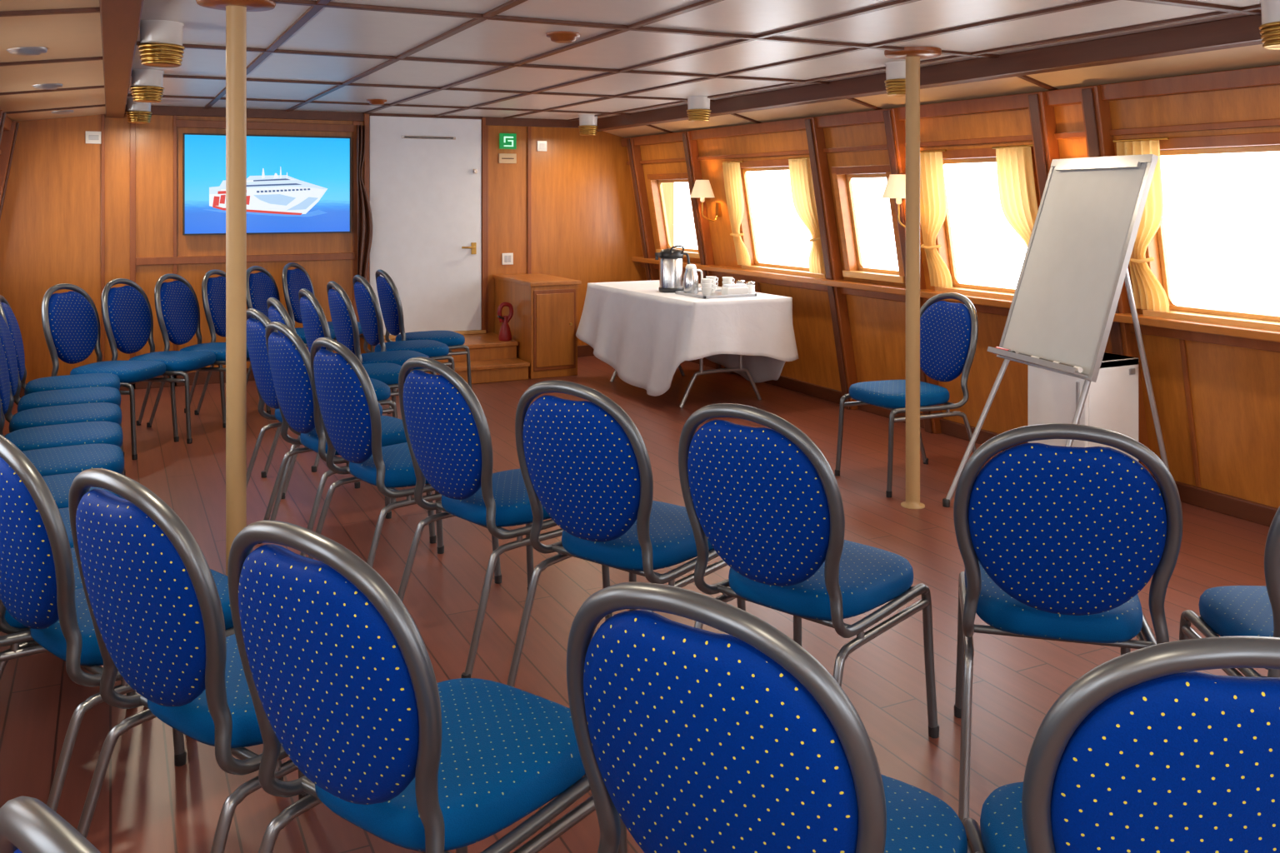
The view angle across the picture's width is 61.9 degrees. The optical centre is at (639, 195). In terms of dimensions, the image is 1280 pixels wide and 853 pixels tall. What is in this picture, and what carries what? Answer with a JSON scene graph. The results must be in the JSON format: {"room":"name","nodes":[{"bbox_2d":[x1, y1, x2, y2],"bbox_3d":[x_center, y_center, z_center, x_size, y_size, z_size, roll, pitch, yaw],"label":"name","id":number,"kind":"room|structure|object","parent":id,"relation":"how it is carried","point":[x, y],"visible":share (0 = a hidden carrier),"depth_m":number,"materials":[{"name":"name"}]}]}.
{"room":"ship interior","nodes":[
{"label":"ship interior","id":0,"kind":"room"},
{"bbox_2d":[0,0,105,121],"bbox_3d":[-1.934,-0.570,3.087,0.660,0.120,10.450,0,0,-26],"label":"ceiling soffit","id":1,"kind":"structure","parent":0,"point":[70,30],"depth_m":4.52,"materials":[{"name":"brown wood"}]},
{"bbox_2d":[6,46,47,55],"bbox_3d":[-2.403,-0.565,4.166,0.156,0.028,0.156,0,0,-26],"label":"air vent","id":2,"kind":"object","parent":1,"relation":"attached to","point":[27,51],"visible":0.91,"depth_m":4.13,"materials":[{"name":"metal"}]},
{"bbox_2d":[31,83,62,89],"bbox_3d":[-3.070,-0.565,5.510,0.156,0.028,0.156,0,0,-26],"label":"air vent","id":3,"kind":"object","parent":1,"relation":"attached to","point":[49,86],"visible":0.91,"depth_m":5.47,"materials":[{"name":"metal"}]},
{"bbox_2d":[50,110,74,114],"bbox_3d":[-3.915,-0.565,7.211,0.156,0.028,0.156,0,0,-26],"label":"air vent","id":4,"kind":"object","parent":1,"relation":"attached to","point":[63,112],"visible":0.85,"depth_m":7.17,"materials":[{"name":"metal"}]},
{"bbox_2d":[0,114,674,383],"bbox_3d":[-2.345,0.350,8.772,5.900,2.200,0.100,0,0,-26],"label":"wall","id":5,"kind":"structure","parent":0,"point":[584,226],"depth_m":8.11,"materials":[{"name":"brown wood"}]},
{"bbox_2d":[85,130,100,144],"bbox_3d":[-4.029,-0.430,7.869,0.110,0.090,0.018,0,0,-26],"label":"thermostat","id":6,"kind":"object","parent":5,"relation":"attached to","point":[91,137],"visible":1,"depth_m":7.86,"materials":[{"name":"plastic"}]},
{"bbox_2d":[99,0,144,118],"bbox_3d":[-1.585,-0.630,3.260,0.120,0.100,10.450,0,0,-26],"label":"trim","id":7,"kind":"structure","parent":5,"relation":"attached to","point":[120,19],"depth_m":4.16,"materials":[{"name":"brown wood"}]},
{"bbox_2d":[182,133,350,235],"bbox_3d":[-2.916,-0.087,8.389,1.253,0.775,0.077,0,0,-26],"label":"television","id":8,"kind":"object","parent":5,"relation":"attached to","point":[296,184],"visible":0.84,"depth_m":8.38,"materials":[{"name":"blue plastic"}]},
{"bbox_2d":[19,104,594,397],"bbox_3d":[-2.315,0.385,8.712,5.400,2.130,0.035,0,0,-26],"label":"trim","id":9,"kind":"structure","parent":5,"relation":"attached to","point":[586,350],"depth_m":8.39,"materials":[{"name":"brown wood"}]},
{"bbox_2d":[356,125,372,283],"bbox_3d":[-2.233,0.125,8.653,0.132,1.390,0.054,0,0,-26],"label":"door curtain","id":10,"kind":"object","parent":5,"relation":"hanging from","point":[364,212],"visible":0.91,"depth_m":8.63,"materials":[{"name":"brown fabric"}]},
{"bbox_2d":[363,114,485,339],"bbox_3d":[-1.785,0.255,8.925,1.030,1.850,0.120,0,0,-26],"label":"door","id":11,"kind":"structure","parent":5,"relation":"in","point":[424,178],"depth_m":8.95,"materials":[{"name":"paint"}]},
{"bbox_2d":[498,153,516,163],"bbox_3d":[-1.154,-0.325,9.297,0.160,0.085,0.018,0,0,-26],"label":"plate","id":12,"kind":"object","parent":5,"relation":"attached to","point":[502,157],"visible":1,"depth_m":9.29,"materials":[{"name":"beige plastic"}]},
{"bbox_2d":[501,253,513,264],"bbox_3d":[-1.154,0.550,9.297,0.100,0.100,0.018,0,0,-26],"label":"wall switch","id":13,"kind":"object","parent":5,"relation":"attached to","point":[507,258],"visible":1,"depth_m":9.29,"materials":[{"name":"plastic"}]},
{"bbox_2d":[499,133,516,149],"bbox_3d":[-1.149,-0.475,9.288,0.145,0.135,0.038,0,0,-26],"label":"exit sign","id":14,"kind":"object","parent":5,"relation":"attached to","point":[507,141],"visible":1,"depth_m":9.27,"materials":[{"name":"green plastic"}]},
{"bbox_2d":[536,140,546,151],"bbox_3d":[-0.867,-0.440,9.439,0.090,0.090,0.018,0,0,-26],"label":"wall switch","id":15,"kind":"object","parent":5,"relation":"attached to","point":[541,145],"visible":1,"depth_m":9.43,"materials":[{"name":"white plastic"}]},
{"bbox_2d":[0,355,1269,852],"bbox_3d":[0.001,1.500,4.047,5.900,0.100,10.650,0,0,-26],"label":"floor","id":16,"kind":"structure","parent":0,"point":[147,803],"depth_m":3.68,"materials":[{"name":"brown wood"}]},
{"bbox_2d":[0,795,100,852],"bbox_3d":[-0.277,0.979,1.069,0.488,0.948,0.606,0,0,40],"label":"banquet chair","id":17,"kind":"object","parent":16,"relation":"on","point":[27,825],"visible":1,"depth_m":0.86,"materials":[{"name":"metal"}]},
{"bbox_2d":[0,341,124,469],"bbox_3d":[-2.625,0.979,4.761,0.606,0.948,0.488,0,0,-26],"label":"banquet chair","id":18,"kind":"object","parent":16,"relation":"on","point":[96,412],"visible":0.5,"depth_m":4.71,"materials":[{"name":"fabric"}]},
{"bbox_2d":[0,402,124,473],"bbox_3d":[-2.419,0.979,4.347,0.606,0.948,0.488,0,0,-26],"label":"banquet chair","id":19,"kind":"object","parent":16,"relation":"on","point":[88,432],"visible":0.44,"depth_m":4.30,"materials":[{"name":"fabric"}]},
{"bbox_2d":[0,295,124,469],"bbox_3d":[-3.037,0.979,5.591,0.606,0.948,0.488,0,0,-26],"label":"banquet chair","id":20,"kind":"object","parent":16,"relation":"on","point":[92,380],"visible":0.52,"depth_m":5.52,"materials":[{"name":"fabric"}]},
{"bbox_2d":[0,311,125,475],"bbox_3d":[-2.831,0.979,5.176,0.606,0.948,0.488,0,0,-26],"label":"banquet chair","id":21,"kind":"object","parent":16,"relation":"on","point":[97,394],"visible":0.49,"depth_m":5.11,"materials":[{"name":"fabric"}]},
{"bbox_2d":[22,443,124,476],"bbox_3d":[-2.213,0.979,3.932,0.606,0.948,0.488,0,0,-26],"label":"banquet chair","id":22,"kind":"object","parent":16,"relation":"on","point":[77,458],"visible":0.48,"depth_m":3.92,"materials":[{"name":"fabric"}]},
{"bbox_2d":[42,472,125,509],"bbox_3d":[-2.007,0.979,3.517,0.606,0.948,0.488,0,0,-26],"label":"banquet chair","id":23,"kind":"object","parent":16,"relation":"on","point":[59,486],"visible":0.12,"depth_m":3.51,"materials":[{"name":"fabric"}]},
{"bbox_2d":[0,547,186,766],"bbox_3d":[-1.534,0.979,2.738,0.606,0.948,0.488,0,0,-34],"label":"banquet chair","id":24,"kind":"object","parent":16,"relation":"on","point":[13,640],"visible":0.13,"depth_m":2.54,"materials":[{"name":"metal"}]},
{"bbox_2d":[58,507,137,695],"bbox_3d":[-1.801,0.979,3.103,0.606,0.948,0.488,0,0,-26],"label":"banquet chair","id":25,"kind":"object","parent":16,"relation":"on","point":[64,512],"visible":0.04,"depth_m":3.11,"materials":[{"name":"fabric"}]},
{"bbox_2d":[41,283,179,459],"bbox_3d":[-3.042,0.979,6.103,0.606,0.948,0.488,0,0,6],"label":"banquet chair","id":26,"kind":"object","parent":16,"relation":"on","point":[70,320],"visible":0.81,"depth_m":6.05,"materials":[{"name":"fabric"}]},
{"bbox_2d":[0,435,283,812],"bbox_3d":[-1.242,0.979,2.538,0.488,0.948,0.606,0,0,40],"label":"banquet chair","id":27,"kind":"object","parent":16,"relation":"on","point":[37,590],"visible":0.52,"depth_m":2.26,"materials":[{"name":"fabric"}]},
{"bbox_2d":[101,278,225,444],"bbox_3d":[-2.905,0.979,6.490,0.606,0.948,0.488,0,0,6],"label":"banquet chair","id":28,"kind":"object","parent":16,"relation":"on","point":[127,312],"visible":0.79,"depth_m":6.43,"materials":[{"name":"fabric"}]},
{"bbox_2d":[68,468,309,852],"bbox_3d":[-0.802,0.979,2.187,0.488,0.948,0.606,0,0,37],"label":"banquet chair","id":29,"kind":"object","parent":16,"relation":"on","point":[153,602],"visible":0.66,"depth_m":1.94,"materials":[{"name":"fabric"}]},
{"bbox_2d":[146,274,270,427],"bbox_3d":[-2.767,0.979,6.876,0.606,0.948,0.488,0,0,6],"label":"banquet chair","id":30,"kind":"object","parent":16,"relation":"on","point":[177,305],"visible":0.69,"depth_m":6.81,"materials":[{"name":"fabric"}]},
{"bbox_2d":[194,270,249,414],"bbox_3d":[-2.630,0.979,7.263,0.606,0.948,0.488,0,0,6],"label":"banquet chair","id":31,"kind":"object","parent":16,"relation":"on","point":[213,289],"visible":0.33,"depth_m":7.13,"materials":[{"name":"fabric"}]},
{"bbox_2d":[195,0,275,575],"bbox_3d":[-1.387,0.385,3.665,0.260,2.130,0.260,0,0,-26],"label":"support pole","id":32,"kind":"object","parent":16,"relation":"on","point":[236,10],"visible":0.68,"depth_m":3.64,"materials":[{"name":"metal"}]},
{"bbox_2d":[246,265,335,384],"bbox_3d":[-2.492,0.979,7.649,0.606,0.948,0.488,0,0,6],"label":"banquet chair","id":33,"kind":"object","parent":16,"relation":"on","point":[262,286],"visible":0.27,"depth_m":7.61,"materials":[{"name":"fabric"}]},
{"bbox_2d":[246,308,395,520],"bbox_3d":[-1.504,0.979,4.948,0.606,0.948,0.488,0,0,-37],"label":"banquet chair","id":34,"kind":"object","parent":16,"relation":"on","point":[256,330],"visible":0.36,"depth_m":4.76,"materials":[{"name":"fabric"}]},
{"bbox_2d":[281,262,374,351],"bbox_3d":[-2.355,0.979,8.036,0.606,0.948,0.488,0,0,6],"label":"banquet chair","id":35,"kind":"object","parent":16,"relation":"on","point":[294,280],"visible":0.29,"depth_m":7.94,"materials":[{"name":"fabric"}]},
{"bbox_2d":[260,297,397,499],"bbox_3d":[-1.577,0.979,5.443,0.606,0.948,0.488,0,0,-30],"label":"banquet chair","id":36,"kind":"object","parent":16,"relation":"on","point":[277,312],"visible":0.26,"depth_m":5.36,"materials":[{"name":"fabric"}]},
{"bbox_2d":[258,321,436,556],"bbox_3d":[-1.226,0.979,4.452,0.606,0.948,0.488,0,0,-38],"label":"banquet chair","id":37,"kind":"object","parent":16,"relation":"on","point":[288,356],"visible":0.68,"depth_m":4.25,"materials":[{"name":"fabric"}]},
{"bbox_2d":[298,288,401,472],"bbox_3d":[-1.577,0.979,5.943,0.606,0.948,0.488,0,0,-30],"label":"banquet chair","id":38,"kind":"object","parent":16,"relation":"on","point":[315,324],"visible":0.42,"depth_m":5.78,"materials":[{"name":"fabric"}]},
{"bbox_2d":[326,281,436,374],"bbox_3d":[-1.567,0.979,6.443,0.606,0.948,0.488,0,0,-30],"label":"banquet chair","id":39,"kind":"object","parent":16,"relation":"on","point":[342,311],"visible":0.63,"depth_m":6.25,"materials":[{"name":"fabric"}]},
{"bbox_2d":[352,275,454,370],"bbox_3d":[-1.545,0.979,6.939,0.606,0.948,0.488,0,0,-29],"label":"banquet chair","id":40,"kind":"object","parent":16,"relation":"on","point":[367,302],"visible":0.72,"depth_m":6.78,"materials":[{"name":"fabric"}]},
{"bbox_2d":[307,337,502,584],"bbox_3d":[-0.891,0.979,3.978,0.606,0.948,0.488,0,0,-40],"label":"banquet chair","id":41,"kind":"object","parent":16,"relation":"on","point":[347,403],"visible":0.8,"depth_m":3.78,"materials":[{"name":"fabric"}]},
{"bbox_2d":[375,269,472,414],"bbox_3d":[-1.523,0.979,7.436,0.606,0.948,0.488,0,0,-28],"label":"banquet chair","id":42,"kind":"object","parent":16,"relation":"on","point":[390,302],"visible":0.75,"depth_m":7.29,"materials":[{"name":"fabric"}]},
{"bbox_2d":[227,520,627,852],"bbox_3d":[-0.365,0.979,1.869,0.488,0.948,0.606,0,0,36],"label":"banquet chair","id":43,"kind":"object","parent":16,"relation":"on","point":[340,677],"visible":0.94,"depth_m":1.68,"materials":[{"name":"fabric"}]},
{"bbox_2d":[373,332,529,389],"bbox_3d":[-1.545,1.316,8.588,1.050,0.268,0.939,0,0,-26],"label":"entrance steps","id":44,"kind":"structure","parent":16,"relation":"on","point":[492,360],"depth_m":8.44,"materials":[{"name":"brown wood"}]},
{"bbox_2d":[497,301,513,341],"bbox_3d":[-1.105,1.026,8.710,0.110,0.313,0.130,0,0,18],"label":"fire extinguisher","id":45,"kind":"object","parent":44,"relation":"on","point":[505,334],"visible":1,"depth_m":8.69,"materials":[{"name":"metal"}]},
{"bbox_2d":[397,356,612,678],"bbox_3d":[-0.460,0.979,3.528,0.606,0.948,0.488,0,0,-43],"label":"banquet chair","id":46,"kind":"object","parent":16,"relation":"on","point":[446,427],"visible":0.81,"depth_m":3.33,"materials":[{"name":"fabric"}]},
{"bbox_2d":[493,273,581,379],"bbox_3d":[-0.872,1.067,8.914,0.435,0.765,0.935,0,0,-26],"label":"base cabinet","id":47,"kind":"object","parent":16,"relation":"on","point":[543,322],"visible":0.96,"depth_m":8.54,"materials":[{"name":"brown wood"}]},
{"bbox_2d":[506,380,745,687],"bbox_3d":[-0.029,0.979,3.134,0.488,0.948,0.606,0,0,38],"label":"banquet chair","id":48,"kind":"object","parent":16,"relation":"on","point":[587,464],"visible":0.82,"depth_m":2.94,"materials":[{"name":"fabric"}]},
{"bbox_2d":[610,355,761,407],"bbox_3d":[0.314,1.083,7.960,0.740,0.747,1.720,0,0,-26],"label":"folding table","id":49,"kind":"object","parent":16,"relation":"on","point":[740,368],"visible":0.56,"depth_m":7.46,"materials":[{"name":"grey metal"}]},
{"bbox_2d":[575,280,799,396],"bbox_3d":[0.276,1.035,7.924,0.916,0.669,1.906,0,0,-26],"label":"tablecloth","id":50,"kind":"object","parent":49,"relation":"on","point":[643,332],"visible":0.94,"depth_m":7.33,"materials":[{"name":"fabric"}]},
{"bbox_2d":[655,245,689,293],"bbox_3d":[0.234,0.528,7.760,0.205,0.343,0.201,0,0,25],"label":"coffee airpot","id":51,"kind":"object","parent":50,"relation":"on","point":[671,261],"visible":0.91,"depth_m":7.70,"materials":[{"name":"silver metal"}]},
{"bbox_2d":[675,289,756,299],"bbox_3d":[0.531,0.691,7.521,0.420,0.018,0.420,0,0,-26],"label":"serving tray","id":52,"kind":"object","parent":50,"relation":"on","point":[717,294],"visible":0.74,"depth_m":7.39,"materials":[{"name":"metal"}]},
{"bbox_2d":[683,264,703,294],"bbox_3d":[0.377,0.588,7.569,0.139,0.210,0.110,0,0,5],"label":"milk jug","id":53,"kind":"object","parent":52,"relation":"on","point":[691,277],"visible":0.95,"depth_m":7.53,"materials":[{"name":"metal"}]},
{"bbox_2d":[700,278,714,295],"bbox_3d":[0.467,0.635,7.433,0.083,0.115,0.083,0,0,19],"label":"cups","id":54,"kind":"object","parent":52,"relation":"on","point":[706,283],"visible":1,"depth_m":7.40,"materials":[{"name":"white ceramic"}]},
{"bbox_2d":[705,275,718,293],"bbox_3d":[0.512,0.635,7.634,0.083,0.115,0.083,0,0,19],"label":"cups","id":55,"kind":"object","parent":52,"relation":"on","point":[708,277],"visible":0.56,"depth_m":7.61,"materials":[{"name":"white ceramic"}]},
{"bbox_2d":[722,276,734,287],"bbox_3d":[0.624,0.635,7.566,0.083,0.115,0.083,0,0,19],"label":"cups","id":56,"kind":"object","parent":52,"relation":"on","point":[727,280],"visible":0.42,"depth_m":7.54,"materials":[{"name":"white ceramic"}]},
{"bbox_2d":[721,283,748,294],"bbox_3d":[0.663,0.655,7.447,0.170,0.075,0.090,0,0,-26],"label":"napkins","id":57,"kind":"object","parent":52,"relation":"on","point":[727,289],"visible":0.95,"depth_m":7.41,"materials":[{"name":"paper"}]},
{"bbox_2d":[745,281,754,293],"bbox_3d":[0.787,0.654,7.591,0.068,0.090,0.068,0,0,-26],"label":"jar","id":58,"kind":"object","parent":52,"relation":"on","point":[751,285],"visible":0.66,"depth_m":7.56,"materials":[{"name":"ceramic"}]},
{"bbox_2d":[735,280,744,284],"bbox_3d":[0.729,0.654,7.730,0.068,0.090,0.068,0,0,-26],"label":"jar","id":59,"kind":"object","parent":50,"relation":"on","point":[737,282],"visible":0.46,"depth_m":7.71,"materials":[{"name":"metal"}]},
{"bbox_2d":[566,581,981,852],"bbox_3d":[0.225,0.979,1.599,0.488,0.948,0.606,0,0,36],"label":"banquet chair","id":60,"kind":"object","parent":16,"relation":"on","point":[700,741],"visible":1,"depth_m":1.36,"materials":[{"name":"fabric"}]},
{"bbox_2d":[678,403,939,738],"bbox_3d":[0.435,0.979,2.793,0.488,0.948,0.606,0,0,42],"label":"banquet chair","id":61,"kind":"object","parent":16,"relation":"on","point":[768,502],"visible":0.91,"depth_m":2.61,"materials":[{"name":"fabric"}]},
{"bbox_2d":[835,292,981,497],"bbox_3d":[1.375,0.979,5.450,0.606,0.948,0.488,0,0,-24],"label":"banquet chair","id":62,"kind":"object","parent":16,"relation":"on","point":[948,331],"visible":0.8,"depth_m":5.41,"materials":[{"name":"fabric"}]},
{"bbox_2d":[884,46,941,509],"bbox_3d":[1.276,0.385,4.987,0.260,2.130,0.260,0,0,-26],"label":"support pole","id":63,"kind":"object","parent":16,"relation":"on","point":[912,55],"visible":0.98,"depth_m":4.96,"materials":[{"name":"paint"}]},
{"bbox_2d":[942,154,1169,507],"bbox_3d":[2.008,0.636,4.830,1.078,1.627,0.695,0,0,-19],"label":"easel","id":64,"kind":"object","parent":16,"relation":"on","point":[1074,271],"visible":0.82,"depth_m":4.78,"materials":[{"name":"metal"}]},
{"bbox_2d":[953,423,1182,821],"bbox_3d":[1.024,0.979,2.638,0.488,0.948,0.606,0,0,15],"label":"banquet chair","id":65,"kind":"object","parent":16,"relation":"on","point":[1059,543],"visible":0.88,"depth_m":2.40,"materials":[{"name":"fabric"}]},
{"bbox_2d":[1028,352,1138,461],"bbox_3d":[2.102,1.105,5.070,0.365,0.690,0.347,0,0,-26],"label":"mini fridge","id":66,"kind":"object","parent":16,"relation":"on","point":[1112,402],"visible":0.28,"depth_m":4.96,"materials":[{"name":"white metal"}]},
{"bbox_2d":[961,635,1279,852],"bbox_3d":[0.732,0.979,1.505,0.488,0.948,0.606,0,0,5],"label":"banquet chair","id":67,"kind":"object","parent":16,"relation":"on","point":[1146,752],"visible":0.96,"depth_m":1.24,"materials":[{"name":"fabric"}]},
{"bbox_2d":[1179,505,1279,677],"bbox_3d":[1.551,0.979,2.395,0.488,0.948,0.606,0,0,5],"label":"banquet chair","id":68,"kind":"object","parent":16,"relation":"on","point":[1229,611],"visible":0.57,"depth_m":2.47,"materials":[{"name":"fabric"}]},
{"bbox_2d":[127,0,1260,119],"bbox_3d":[0.001,-0.730,4.047,5.900,0.100,10.650,0,0,-26],"label":"ceiling","id":69,"kind":"structure","parent":0,"point":[331,29],"depth_m":4.67,"materials":[{"name":"white metal"}]},
{"bbox_2d":[125,98,152,123],"bbox_3d":[-3.529,-0.597,7.514,0.171,0.166,0.171,0,0,-26],"label":"ceiling spotlight","id":70,"kind":"object","parent":69,"relation":"attached to","point":[137,112],"depth_m":7.45,"materials":[{"name":"gold metal"}]},
{"bbox_2d":[130,69,164,102],"bbox_3d":[-2.684,-0.597,5.813,0.171,0.166,0.171,0,0,-26],"label":"ceiling spotlight","id":71,"kind":"object","parent":69,"relation":"attached to","point":[147,84],"depth_m":5.75,"materials":[{"name":"gold metal"}]},
{"bbox_2d":[137,20,184,67],"bbox_3d":[-1.884,-0.597,4.200,0.171,0.166,0.171,0,0,-26],"label":"ceiling spotlight","id":72,"kind":"object","parent":69,"relation":"attached to","point":[161,41],"depth_m":4.14,"materials":[{"name":"gold metal"}]},
{"bbox_2d":[366,99,387,104],"bbox_3d":[-1.865,-0.662,7.559,0.144,0.035,0.144,0,0,-26],"label":"smoke detector","id":73,"kind":"object","parent":69,"relation":"attached to","point":[372,102],"visible":1,"depth_m":7.51,"materials":[{"name":"brown plastic"}]},
{"bbox_2d":[545,30,579,43],"bbox_3d":[-0.323,-0.662,4.473,0.144,0.035,0.144,0,0,-26],"label":"smoke detector","id":74,"kind":"object","parent":69,"relation":"attached to","point":[560,37],"visible":1,"depth_m":4.43,"materials":[{"name":"brown plastic"}]},
{"bbox_2d":[578,115,598,135],"bbox_3d":[-0.439,-0.597,9.048,0.171,0.166,0.171,0,0,-26],"label":"ceiling spotlight","id":75,"kind":"object","parent":69,"relation":"attached to","point":[587,126],"depth_m":8.98,"materials":[{"name":"gold metal"}]},
{"bbox_2d":[127,0,1261,120],"bbox_3d":[0.175,-0.673,4.134,3.810,0.014,10.450,0,0,-26],"label":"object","id":76,"kind":"structure","parent":69,"relation":"attached to","point":[316,6],"depth_m":4.83,"materials":[{"name":"brown wood"}]},
{"bbox_2d":[686,95,710,121],"bbox_3d":[0.406,-0.597,7.347,0.171,0.166,0.171,0,0,-26],"label":"ceiling spotlight","id":77,"kind":"object","parent":69,"relation":"attached to","point":[698,107],"depth_m":7.28,"materials":[{"name":"gold metal"}]},
{"bbox_2d":[884,60,905,96],"bbox_3d":[1.340,-0.597,5.466,0.171,0.166,0.171,0,0,-26],"label":"ceiling spotlight","id":78,"kind":"object","parent":69,"relation":"attached to","point":[895,82],"depth_m":5.40,"materials":[{"name":"gold metal"}]},
{"bbox_2d":[597,15,1263,131],"bbox_3d":[1.873,-0.630,4.977,0.120,0.100,10.450,0,0,-26],"label":"trim","id":79,"kind":"structure","parent":69,"relation":"attached to","point":[1243,31],"depth_m":5.04,"materials":[{"name":"brown wood"}]},
{"bbox_2d":[1258,0,1279,49],"bbox_3d":[2.229,-0.597,3.674,0.171,0.166,0.171,0,0,-26],"label":"ceiling spotlight","id":80,"kind":"object","parent":69,"relation":"attached to","point":[1270,9],"depth_m":3.65,"materials":[{"name":"gold metal"}]},
{"bbox_2d":[602,44,1279,138],"bbox_3d":[2.070,-0.570,5.074,0.320,0.120,10.450,0,0,-26],"label":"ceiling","id":81,"kind":"structure","parent":0,"point":[1254,56],"depth_m":5.40,"materials":[{"name":"brown wood"}]},
{"bbox_2d":[626,85,1279,508],"bbox_3d":[2.363,0.385,5.220,0.446,2.130,10.650,0,0,-26],"label":"wall","id":82,"kind":"structure","parent":0,"point":[1235,391],"depth_m":5.60,"materials":[{"name":"brown wood"}]},
{"bbox_2d":[647,172,699,258],"bbox_3d":[0.339,0.165,9.178,0.231,0.710,0.780,0,0,-26],"label":"window","id":83,"kind":"structure","parent":82,"relation":"in","point":[655,181],"depth_m":9.46,"materials":[{"name":"brown wood"}]},
{"bbox_2d":[690,180,720,221],"bbox_3d":[0.520,0.041,8.442,0.255,0.331,0.196,0,0,-26],"label":"wall sconce","id":84,"kind":"object","parent":82,"relation":"attached to","point":[702,189],"visible":1,"depth_m":8.38,"materials":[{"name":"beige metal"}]},
{"bbox_2d":[730,158,825,278],"bbox_3d":[1.036,0.160,7.771,0.252,0.840,1.080,0,0,-26],"label":"window","id":85,"kind":"structure","parent":82,"relation":"in","point":[747,227],"depth_m":8.07,"materials":[{"name":"brown wood"}]},
{"bbox_2d":[722,160,750,265],"bbox_3d":[0.756,0.136,8.129,0.171,0.798,0.290,0,0,-26],"label":"window curtain","id":86,"kind":"object","parent":85,"relation":"attached to","point":[732,172],"visible":1,"depth_m":8.14,"materials":[{"name":"yellow fabric"}]},
{"bbox_2d":[788,156,825,274],"bbox_3d":[1.152,0.136,7.332,0.171,0.798,0.290,0,0,-26],"label":"window curtain","id":87,"kind":"object","parent":85,"relation":"attached to","point":[800,172],"visible":0.96,"depth_m":7.29,"materials":[{"name":"yellow fabric"}]},
{"bbox_2d":[830,165,904,283],"bbox_3d":[1.500,0.175,6.841,0.234,0.730,0.600,0,0,-26],"label":"window","id":88,"kind":"structure","parent":82,"relation":"in","point":[842,176],"depth_m":7.03,"materials":[{"name":"brown wood"}]},
{"bbox_2d":[881,174,905,228],"bbox_3d":[1.551,0.041,6.296,0.255,0.331,0.196,0,0,-26],"label":"wall sconce","id":89,"kind":"object","parent":82,"relation":"attached to","point":[895,187],"visible":0.69,"depth_m":6.23,"materials":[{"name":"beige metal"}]},
{"bbox_2d":[620,65,1279,474],"bbox_3d":[2.295,0.463,5.186,0.416,1.975,10.450,0,0,-26],"label":"trim","id":90,"kind":"structure","parent":82,"relation":"attached to","point":[1098,133],"depth_m":6.37,"materials":[{"name":"brown wood"}]},
{"bbox_2d":[631,256,1279,352],"bbox_3d":[2.303,0.613,5.190,0.134,0.095,10.450,0,0,-26],"label":"trim","id":91,"kind":"structure","parent":82,"relation":"attached to","point":[1220,334],"depth_m":5.88,"materials":[{"name":"brown wood"}]},
{"bbox_2d":[689,275,1278,527],"bbox_3d":[2.417,1.055,5.247,0.143,0.790,10.450,0,0,-26],"label":"baseboard","id":92,"kind":"structure","parent":82,"relation":"attached to","point":[1241,508],"depth_m":4.97,"materials":[{"name":"brown wood"}]},
{"bbox_2d":[935,146,1039,299],"bbox_3d":[1.943,0.160,5.944,0.252,0.840,0.840,0,0,-26],"label":"window","id":93,"kind":"structure","parent":82,"relation":"in","point":[944,237],"depth_m":6.07,"materials":[{"name":"brown wood"}]},
{"bbox_2d":[920,149,952,288],"bbox_3d":[1.716,0.136,6.194,0.171,0.798,0.290,0,0,-26],"label":"window curtain","id":94,"kind":"object","parent":93,"relation":"attached to","point":[932,192],"visible":0.88,"depth_m":6.20,"materials":[{"name":"yellow fabric"}]},
{"bbox_2d":[991,144,1038,254],"bbox_3d":[2.006,0.136,5.612,0.171,0.798,0.290,0,0,-26],"label":"window curtain","id":95,"kind":"object","parent":93,"relation":"attached to","point":[1017,192],"visible":0.57,"depth_m":5.58,"materials":[{"name":"yellow fabric"}]},
{"bbox_2d":[1138,131,1279,330],"bbox_3d":[2.643,0.160,4.533,0.252,0.840,1.150,0,0,-26],"label":"window","id":96,"kind":"structure","parent":82,"relation":"in","point":[1262,142],"depth_m":4.73,"materials":[{"name":"brown wood"}]},
{"bbox_2d":[1112,136,1169,312],"bbox_3d":[2.348,0.136,4.922,0.171,0.798,0.290,0,0,-26],"label":"window curtain","id":97,"kind":"object","parent":96,"relation":"attached to","point":[1148,292],"visible":0.66,"depth_m":4.94,"materials":[{"name":"yellow fabric"}]},
{"bbox_3d":[-2.380,0.385,2.866,0.446,2.130,10.650,0,0,-26],"label":"wall","id":98,"kind":"structure","parent":0,"visible":0},
{"bbox_2d":[0,110,19,221],"bbox_3d":[-2.312,0.463,2.900,0.416,1.975,10.450,0,0,-26],"label":"trim","id":99,"kind":"structure","parent":98,"relation":"attached to","point":[8,127],"depth_m":7.39,"materials":[{"name":"brown wood"}]}
]}

